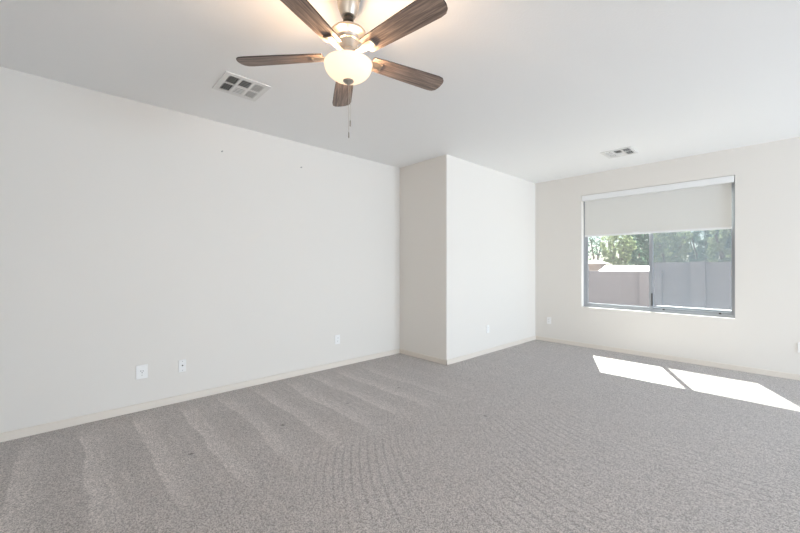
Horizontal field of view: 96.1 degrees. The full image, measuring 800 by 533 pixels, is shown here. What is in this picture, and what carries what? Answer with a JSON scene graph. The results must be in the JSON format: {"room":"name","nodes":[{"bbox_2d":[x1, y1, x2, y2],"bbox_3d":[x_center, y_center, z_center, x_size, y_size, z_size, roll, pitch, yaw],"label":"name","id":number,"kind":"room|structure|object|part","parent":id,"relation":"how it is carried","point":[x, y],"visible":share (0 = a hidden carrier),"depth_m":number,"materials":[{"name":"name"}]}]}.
{"room":"empty living room","nodes":[
{"label":"empty living room","id":0,"kind":"room"},
{"bbox_2d":[0,67,399,432],"bbox_3d":[-2.019,-0.089,3.567,5.395,2.740,0.160,0,0,-43],"label":"wall","id":1,"kind":"structure","parent":0,"point":[129,238],"depth_m":3.31,"materials":[{"name":"white paint"}]},
{"bbox_2d":[136,364,147,379],"bbox_3d":[-2.293,0.935,3.194,0.086,0.122,0.014,0,0,-43],"label":"wall outlet","id":2,"kind":"object","parent":1,"relation":"attached to","point":[141,370],"visible":1,"depth_m":3.19,"materials":[{"name":"white plastic"}]},
{"bbox_2d":[179,359,185,371],"bbox_3d":[-2.060,0.941,3.406,0.062,0.116,0.020,0,0,-43],"label":"cable plate","id":3,"kind":"object","parent":1,"relation":"attached to","point":[182,363],"visible":1,"depth_m":3.41,"materials":[{"name":"white plastic"}]},
{"bbox_2d":[0,349,399,441],"bbox_3d":[-1.968,1.248,3.496,5.375,0.066,0.014,0,0,-43],"label":"baseboard","id":4,"kind":"structure","parent":1,"relation":"attached to","point":[29,431],"depth_m":3.31,"materials":[{"name":"beige paint"}]},
{"bbox_2d":[335,335,339,343],"bbox_3d":[-0.796,0.931,4.585,0.072,0.116,0.012,0,0,-43],"label":"wall outlet","id":5,"kind":"object","parent":1,"relation":"attached to","point":[337,337],"visible":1,"depth_m":4.58,"materials":[{"name":"white plastic"}]},
{"bbox_2d":[0,340,799,532],"bbox_3d":[2.353,1.341,0.621,8.114,0.120,10.428,0,0,-43],"label":"floor","id":6,"kind":"structure","parent":0,"point":[534,436],"depth_m":2.45,"materials":[{"name":"carpet"}]},
{"bbox_2d":[0,0,799,182],"bbox_3d":[2.353,-1.519,0.621,8.114,0.120,10.428,0,0,-43],"label":"ceiling","id":7,"kind":"structure","parent":0,"point":[534,91],"depth_m":2.70,"materials":[{"name":"white paint"}]},
{"bbox_2d":[212,71,270,101],"bbox_3d":[-1.284,-1.452,2.918,0.344,0.013,0.344,0,0,-43],"label":"ceiling vent","id":8,"kind":"object","parent":7,"relation":"in","point":[231,83],"visible":1,"depth_m":2.91,"materials":[{"name":"white metal"}]},
{"bbox_2d":[236,0,447,137],"bbox_3d":[-0.241,-1.072,1.906,1.171,0.774,1.153,0,0,-43],"label":"ceiling fan","id":9,"kind":"object","parent":7,"relation":"hanging from","point":[347,66],"visible":1,"depth_m":1.85,"materials":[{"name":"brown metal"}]},
{"bbox_3d":[-0.647,-1.123,1.953,0.477,0.007,0.128,0,11,5],"label":"blade","id":10,"kind":"part","parent":9,"relation":"part of","materials":[{"name":"brown wood"}]},
{"bbox_3d":[-0.423,-1.123,1.576,0.128,0.007,0.477,12,5,23],"label":"blade","id":11,"kind":"part","parent":9,"relation":"part of","materials":[{"name":"brown wood"}]},
{"bbox_3d":[-0.358,-1.123,2.283,0.128,0.007,0.477,-11,2,-13],"label":"blade","id":12,"kind":"part","parent":9,"relation":"part of","materials":[{"name":"brown wood"}]},
{"bbox_3d":[-0.276,-1.035,1.919,0.256,0.088,0.256,0,0,-43],"label":"lamp shade","id":13,"kind":"part","parent":9,"relation":"part of","materials":[{"name":"white glass"}]},
{"bbox_3d":[0.005,-1.123,1.673,0.477,0.007,0.128,0,-11,41],"label":"blade","id":14,"kind":"part","parent":9,"relation":"part of","materials":[{"name":"brown wood"}]},
{"bbox_3d":[0.045,-1.123,2.110,0.477,0.007,0.128,0,-11,-31],"label":"blade","id":15,"kind":"part","parent":9,"relation":"part of","materials":[{"name":"brown wood"}]},
{"bbox_2d":[601,146,638,158],"bbox_3d":[2.805,-1.452,4.591,0.344,0.013,0.344,0,0,-43],"label":"ceiling vent","id":16,"kind":"object","parent":7,"relation":"in","point":[629,150],"visible":1,"depth_m":4.57,"materials":[{"name":"white metal"}]},
{"bbox_2d":[400,154,534,359],"bbox_3d":[1.192,-0.089,5.938,2.578,2.740,1.057,0,0,-43],"label":"wall","id":17,"kind":"structure","parent":0,"point":[467,229],"depth_m":5.14,"materials":[{"name":"white paint"}]},
{"bbox_2d":[400,349,445,364],"bbox_3d":[0.302,1.248,4.992,0.014,0.066,0.911,0,0,-43],"label":"baseboard","id":18,"kind":"structure","parent":17,"relation":"attached to","point":[402,351],"depth_m":4.96,"materials":[{"name":"beige paint"}]},
{"bbox_2d":[446,336,535,364],"bbox_3d":[1.493,1.248,5.487,2.432,0.066,0.014,0,0,-43],"label":"baseboard","id":19,"kind":"structure","parent":17,"relation":"attached to","point":[486,351],"depth_m":5.29,"materials":[{"name":"beige paint"}]},
{"bbox_2d":[535,137,799,374],"bbox_3d":[5.572,-0.089,2.999,0.160,2.740,9.211,0,0,-43],"label":"wall","id":20,"kind":"structure","parent":0,"point":[764,331],"depth_m":4.57,"materials":[{"name":"white paint"}]},
{"bbox_2d":[584,183,734,317],"bbox_3d":[3.647,-0.225,5.213,0.188,1.812,1.802,0,0,-43],"label":"window","id":21,"kind":"structure","parent":20,"relation":"in","point":[665,309],"depth_m":5.04,"materials":[{"name":"silver metal"}]},
{"bbox_3d":[3.306,-0.243,5.478,0.022,1.732,0.906,0,0,-43],"label":"sash","id":22,"kind":"part","parent":21,"relation":"part of","materials":[{"name":"silver metal"}]},
{"bbox_2d":[582,175,734,236],"bbox_3d":[3.545,-0.799,5.119,0.082,0.656,1.786,0,0,-43],"label":"roller blind","id":23,"kind":"object","parent":21,"relation":"attached to","point":[705,204],"visible":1,"depth_m":5.00,"materials":[{"name":"white fabric"}]},
{"bbox_3d":[3.910,-0.243,4.862,0.022,1.732,0.885,0,0,-43],"label":"sash","id":24,"kind":"part","parent":21,"relation":"part of","materials":[{"name":"clear glass"}]},
{"bbox_3d":[4.000,0.622,4.892,0.108,0.118,0.831,0,0,-43],"label":"exterior sill","id":25,"kind":"part","parent":21,"relation":"part of","materials":[{"name":"grey metal"}]},
{"bbox_2d":[536,336,799,380],"bbox_3d":[5.508,1.248,2.940,0.014,0.066,9.211,0,0,-43],"label":"baseboard","id":26,"kind":"structure","parent":20,"relation":"attached to","point":[607,348],"depth_m":4.80,"materials":[{"name":"beige paint"}]},
{"label":"outside","id":27,"kind":"structure","parent":0,"visible":0},
{"bbox_3d":[9.912,1.521,26.949,38.795,0.200,54.000,0,0,-43],"label":"ground","id":28,"kind":"structure","parent":27,"visible":0},
{"bbox_2d":[588,236,602,260],"bbox_3d":[15.659,-0.839,28.742,1.280,4.552,1.366,0,0,-43],"label":"leafy tree","id":29,"kind":"object","parent":28,"relation":"on","point":[592,240],"visible":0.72,"depth_m":28.62,"materials":[{"name":"green plant"}]},
{"bbox_2d":[588,260,609,270],"bbox_3d":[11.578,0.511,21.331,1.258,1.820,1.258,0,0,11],"label":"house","id":30,"kind":"structure","parent":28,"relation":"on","point":[594,265],"depth_m":20.90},
{"bbox_2d":[600,235,636,264],"bbox_3d":[13.747,-0.627,22.735,1.968,4.136,1.994,0,0,-43],"label":"leafy tree","id":31,"kind":"object","parent":28,"relation":"on","point":[624,250],"visible":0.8,"depth_m":22.48,"materials":[{"name":"green plant"}]},
{"bbox_2d":[599,265,648,270],"bbox_3d":[10.570,0.676,16.539,2.293,1.490,4.616,0,0,34],"label":"patio cover","id":32,"kind":"object","parent":28,"relation":"on","point":[606,267],"visible":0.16,"depth_m":16.65,"materials":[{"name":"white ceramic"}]},
{"bbox_2d":[620,234,658,265],"bbox_3d":[17.720,-1.091,26.432,2.699,5.047,2.727,0,0,-43],"label":"leafy tree","id":33,"kind":"object","parent":28,"relation":"on","point":[639,237],"visible":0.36,"depth_m":26.00,"materials":[{"name":"green plant"}]},
{"bbox_2d":[627,233,683,265],"bbox_3d":[22.074,-1.510,31.392,4.516,5.900,4.595,0,0,-43],"label":"leafy tree","id":34,"kind":"object","parent":28,"relation":"on","point":[644,249],"visible":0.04,"depth_m":30.38,"materials":[{"name":"green plant"}]},
{"bbox_2d":[588,262,730,309],"bbox_3d":[5.337,0.658,9.051,0.340,1.525,18.000,0,0,-43],"label":"wall","id":35,"kind":"structure","parent":28,"relation":"on","point":[679,284],"depth_m":8.15,"materials":[{"name":"grey concrete"}]},
{"bbox_2d":[653,231,692,261],"bbox_3d":[15.385,-0.673,20.470,2.158,4.214,2.022,0,0,-43],"label":"leafy tree","id":36,"kind":"object","parent":28,"relation":"on","point":[681,245],"visible":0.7,"depth_m":20.12,"materials":[{"name":"green plant"}]},
{"bbox_2d":[675,230,727,261],"bbox_3d":[20.026,-1.024,24.069,2.615,4.930,2.714,0,0,-38],"label":"leafy tree","id":37,"kind":"object","parent":28,"relation":"on","point":[699,251],"visible":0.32,"depth_m":23.57,"materials":[{"name":"green plant"}]},
{"bbox_2d":[706,229,730,261],"bbox_3d":[16.953,-0.728,18.455,1.956,4.339,2.006,0,0,-43],"label":"leafy tree","id":38,"kind":"object","parent":28,"relation":"on","point":[720,240],"visible":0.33,"depth_m":18.57,"materials":[{"name":"green plant"}]},
{"bbox_2d":[707,235,730,259],"bbox_3d":[25.927,-1.667,27.067,4.524,6.199,4.452,0,0,-34],"label":"leafy tree","id":39,"kind":"object","parent":28,"relation":"on","point":[728,241],"visible":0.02,"depth_m":26.64,"materials":[{"name":"green plant"}]}
]}

